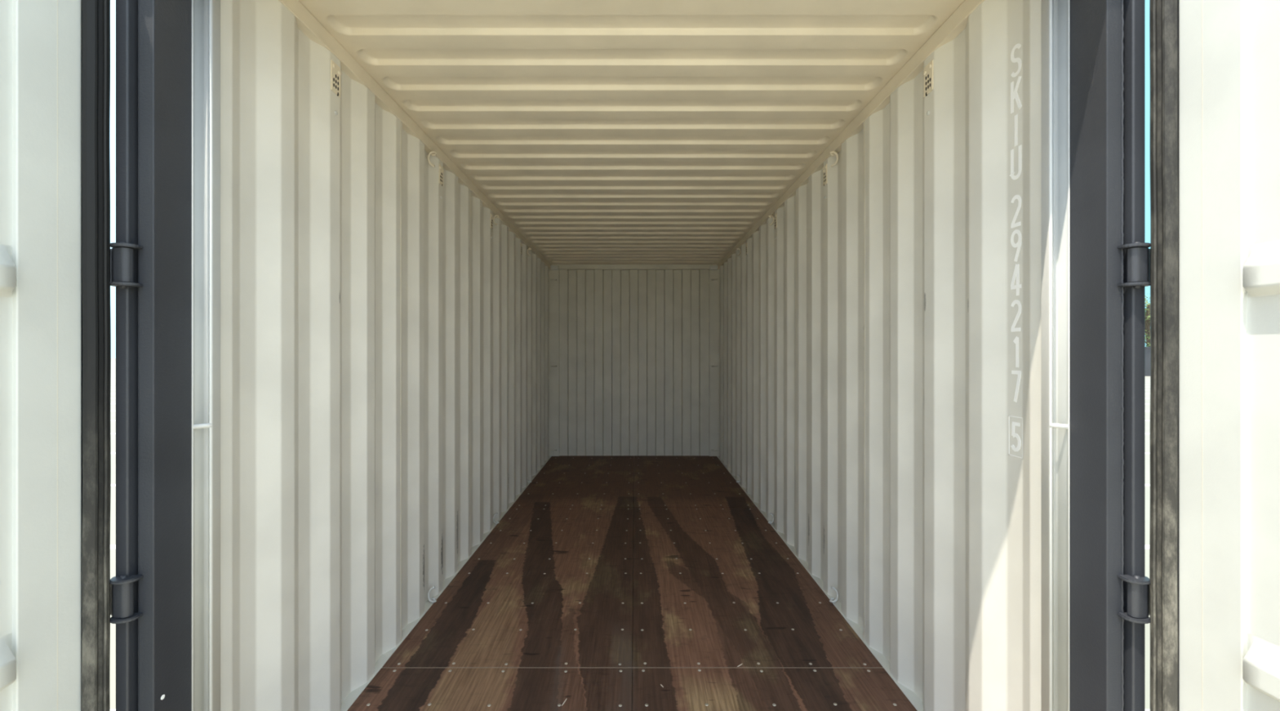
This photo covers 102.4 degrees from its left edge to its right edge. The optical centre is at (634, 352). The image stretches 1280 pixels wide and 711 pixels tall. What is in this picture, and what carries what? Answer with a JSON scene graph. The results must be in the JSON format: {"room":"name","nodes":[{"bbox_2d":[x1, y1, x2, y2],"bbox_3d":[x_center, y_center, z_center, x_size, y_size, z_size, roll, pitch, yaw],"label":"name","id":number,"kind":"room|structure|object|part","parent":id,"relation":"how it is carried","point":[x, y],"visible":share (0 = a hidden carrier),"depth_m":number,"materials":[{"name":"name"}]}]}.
{"room":"shipping container interior","nodes":[
{"label":"shipping container interior","id":0,"kind":"room"},
{"bbox_2d":[220,0,548,710],"bbox_3d":[-1.183,0.159,4.360,0.069,2.690,5.840,0,0,0],"label":"wall","id":1,"kind":"structure","parent":0,"point":[384,332],"depth_m":2.16,"materials":[{"name":"white metal"}]},
{"bbox_2d":[109,0,220,710],"bbox_3d":[-1.206,0.157,1.338,0.122,2.894,0.228,0,0,0],"label":"post","id":2,"kind":"object","parent":1,"relation":"attached to","point":[168,51],"visible":0.98,"depth_m":1.30,"materials":[{"name":"metal"}]},
{"bbox_2d":[0,0,133,710],"bbox_3d":[-1.285,0.159,0.653,0.134,2.580,1.216,0,0,0],"label":"door","id":3,"kind":"structure","parent":2,"relation":"attached to","point":[58,264],"depth_m":1.15,"materials":[{"name":"white paint"}]},
{"bbox_2d":[330,59,341,97],"bbox_3d":[-1.176,-1.077,2.027,0.010,0.120,0.061,0,0,0],"label":"air vent","id":4,"kind":"object","parent":1,"relation":"in","point":[335,73],"depth_m":2.02,"materials":[{"name":"beige"}]},
{"bbox_2d":[278,0,551,269],"bbox_3d":[-1.206,-1.202,4.265,0.063,0.067,6.110,0,0,0],"label":"rail","id":5,"kind":"object","parent":1,"relation":"attached to","point":[307,23],"visible":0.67,"depth_m":2.39,"materials":[{"name":"white metal"}]},
{"bbox_2d":[439,164,444,186],"bbox_3d":[-1.176,-1.077,3.129,0.010,0.120,0.061,0,0,0],"label":"air vent","id":6,"kind":"object","parent":1,"relation":"in","point":[441,169],"depth_m":3.12,"materials":[{"name":"beige"}]},
{"bbox_2d":[490,213,493,229],"bbox_3d":[-1.179,-1.079,4.230,0.005,0.117,0.061,0,0,0],"label":"air vent","id":7,"kind":"object","parent":1,"relation":"in","point":[491,216],"depth_m":4.23,"materials":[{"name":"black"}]},
{"bbox_2d":[298,0,964,264],"bbox_3d":[-0.011,-1.248,4.260,2.357,0.024,6.100,0,0,0],"label":"ceiling","id":8,"kind":"structure","parent":0,"point":[603,131],"depth_m":2.44,"materials":[{"name":"beige paint"}]},
{"bbox_2d":[346,455,917,710],"bbox_3d":[-0.011,1.488,4.320,2.317,0.072,5.920,0,0,0],"label":"floor","id":9,"kind":"structure","parent":0,"point":[609,580],"depth_m":2.83,"materials":[{"name":"brown wood"}]},
{"bbox_2d":[340,456,551,710],"bbox_3d":[-1.202,1.533,4.360,0.065,0.162,5.920,0,0,0],"label":"rail","id":10,"kind":"object","parent":9,"relation":"attached to","point":[352,697],"visible":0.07,"depth_m":2.72,"materials":[{"name":"white metal"}]},
{"bbox_3d":[-0.591,1.468,1.867,1.157,0.028,1.014,0,0,0],"label":"plywood panel","id":11,"kind":"part","parent":9,"relation":"part of","materials":[{"name":"brown wood"}]},
{"bbox_3d":[-0.591,1.468,3.610,1.157,0.028,2.456,0,0,0],"label":"plywood panel","id":12,"kind":"part","parent":9,"relation":"part of","materials":[{"name":"brown wood"}]},
{"bbox_3d":[-0.591,1.468,6.050,1.157,0.028,2.416,0,0,0],"label":"plywood panel","id":13,"kind":"part","parent":9,"relation":"part of","materials":[{"name":"brown wood"}]},
{"bbox_3d":[0.568,1.468,6.050,1.157,0.028,2.416,0,0,0],"label":"plywood panel","id":14,"kind":"part","parent":9,"relation":"part of","materials":[{"name":"brown wood"}]},
{"bbox_3d":[0.568,1.468,3.610,1.157,0.028,2.456,0,0,0],"label":"plywood panel","id":15,"kind":"part","parent":9,"relation":"part of","materials":[{"name":"brown wood"}]},
{"bbox_3d":[0.568,1.468,1.867,1.157,0.028,1.014,0,0,0],"label":"plywood panel","id":16,"kind":"part","parent":9,"relation":"part of","materials":[{"name":"brown wood"}]},
{"bbox_2d":[716,456,923,710],"bbox_3d":[1.179,1.533,4.360,0.065,0.162,5.920,0,0,0],"label":"rail","id":17,"kind":"object","parent":9,"relation":"attached to","point":[911,695],"visible":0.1,"depth_m":2.71,"materials":[{"name":"white metal"}]},
{"bbox_2d":[559,269,709,455],"bbox_3d":[-0.011,0.149,7.282,2.150,2.710,0.044,0,0,0],"label":"wall","id":18,"kind":"structure","parent":0,"point":[634,344],"depth_m":7.26,"materials":[{"name":"metal"}]},
{"bbox_2d":[548,265,559,456],"bbox_3d":[-1.156,0.170,7.253,0.180,2.769,0.135,0,0,0],"label":"post","id":19,"kind":"object","parent":18,"relation":"attached to","point":[553,273],"visible":0.73,"depth_m":7.23,"materials":[{"name":"metal"}]},
{"bbox_2d":[551,264,717,270],"bbox_3d":[-0.011,-1.214,7.268,2.337,0.085,0.105,0,0,0],"label":"header rail","id":20,"kind":"object","parent":18,"relation":"attached to","point":[570,267],"visible":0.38,"depth_m":7.22,"materials":[{"name":"metal"}]},
{"bbox_2d":[709,265,719,456],"bbox_3d":[1.133,0.170,7.253,0.180,2.769,0.135,0,0,0],"label":"post","id":21,"kind":"object","parent":18,"relation":"attached to","point":[714,273],"visible":0.72,"depth_m":7.23,"materials":[{"name":"metal"}]},
{"bbox_2d":[720,0,1041,710],"bbox_3d":[1.160,0.159,4.360,0.069,2.690,5.840,0,0,0],"label":"wall","id":22,"kind":"structure","parent":0,"point":[881,330],"depth_m":2.13,"materials":[{"name":"white metal"}]},
{"bbox_2d":[745,242,747,254],"bbox_3d":[1.153,-1.077,5.332,0.010,0.120,0.061,0,0,0],"label":"air vent","id":23,"kind":"object","parent":22,"relation":"in","point":[746,245],"depth_m":5.31,"materials":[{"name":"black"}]},
{"bbox_2d":[773,213,777,229],"bbox_3d":[1.153,-1.077,4.230,0.010,0.120,0.061,0,0,0],"label":"air vent","id":24,"kind":"object","parent":22,"relation":"in","point":[775,214],"depth_m":4.21,"materials":[{"name":"beige"}]},
{"bbox_2d":[822,164,826,186],"bbox_3d":[1.155,-1.079,3.129,0.005,0.117,0.061,0,0,0],"label":"air vent","id":25,"kind":"object","parent":22,"relation":"in","point":[824,169],"depth_m":3.12,"materials":[{"name":"beige"}]},
{"bbox_2d":[717,0,984,269],"bbox_3d":[1.183,-1.202,4.265,0.063,0.067,6.110,0,0,0],"label":"rail","id":26,"kind":"object","parent":22,"relation":"attached to","point":[956,23],"visible":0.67,"depth_m":2.39,"materials":[{"name":"beige metal"}]},
{"bbox_2d":[923,59,933,97],"bbox_3d":[1.153,-1.077,2.027,0.010,0.120,0.061,0,0,0],"label":"air vent","id":27,"kind":"object","parent":22,"relation":"in","point":[928,66],"depth_m":2.02,"materials":[{"name":"beige"}]},
{"bbox_3d":[1.193,0.263,1.613,0.001,0.126,0.060,0,0,0],"label":"stencilled frame","id":28,"kind":"part","parent":22,"relation":"part of","materials":[{"name":"white paint"}]},
{"bbox_2d":[1041,0,1151,710],"bbox_3d":[1.183,0.157,1.338,0.122,2.894,0.228,0,0,0],"label":"post","id":29,"kind":"object","parent":22,"relation":"attached to","point":[1093,51],"visible":0.99,"depth_m":1.31,"materials":[{"name":"metal"}]},
{"bbox_2d":[1127,0,1279,710],"bbox_3d":[1.262,0.159,0.653,0.134,2.580,1.216,0,0,0],"label":"door","id":30,"kind":"structure","parent":29,"relation":"attached to","point":[1211,264],"depth_m":1.13,"materials":[{"name":"white paint"}]},
{"label":"outside","id":31,"kind":"structure","parent":0,"visible":0},
{"bbox_2d":[110,358,1150,710],"bbox_3d":[-0.012,1.720,0.000,300.000,0.200,300.000,0,0,0],"label":"ground","id":32,"kind":"structure","parent":31,"point":[113,508],"depth_m":4.83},
{"bbox_2d":[1145,295,1150,346],"bbox_3d":[40.947,-1.548,40.875,5.239,6.356,5.378,0,0,0],"label":"leafy tree","id":33,"kind":"object","parent":32,"relation":"on","point":[1148,305],"visible":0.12,"depth_m":40.91,"materials":[{"name":"green plant"}]},
{"bbox_2d":[1145,346,1150,376],"bbox_3d":[34.989,0.595,35.456,14.080,2.050,0.152,0,0,0],"label":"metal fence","id":34,"kind":"object","parent":32,"relation":"on","point":[1147,348],"visible":0.02,"depth_m":35.52,"materials":[{"name":"grey metal"}]}
]}

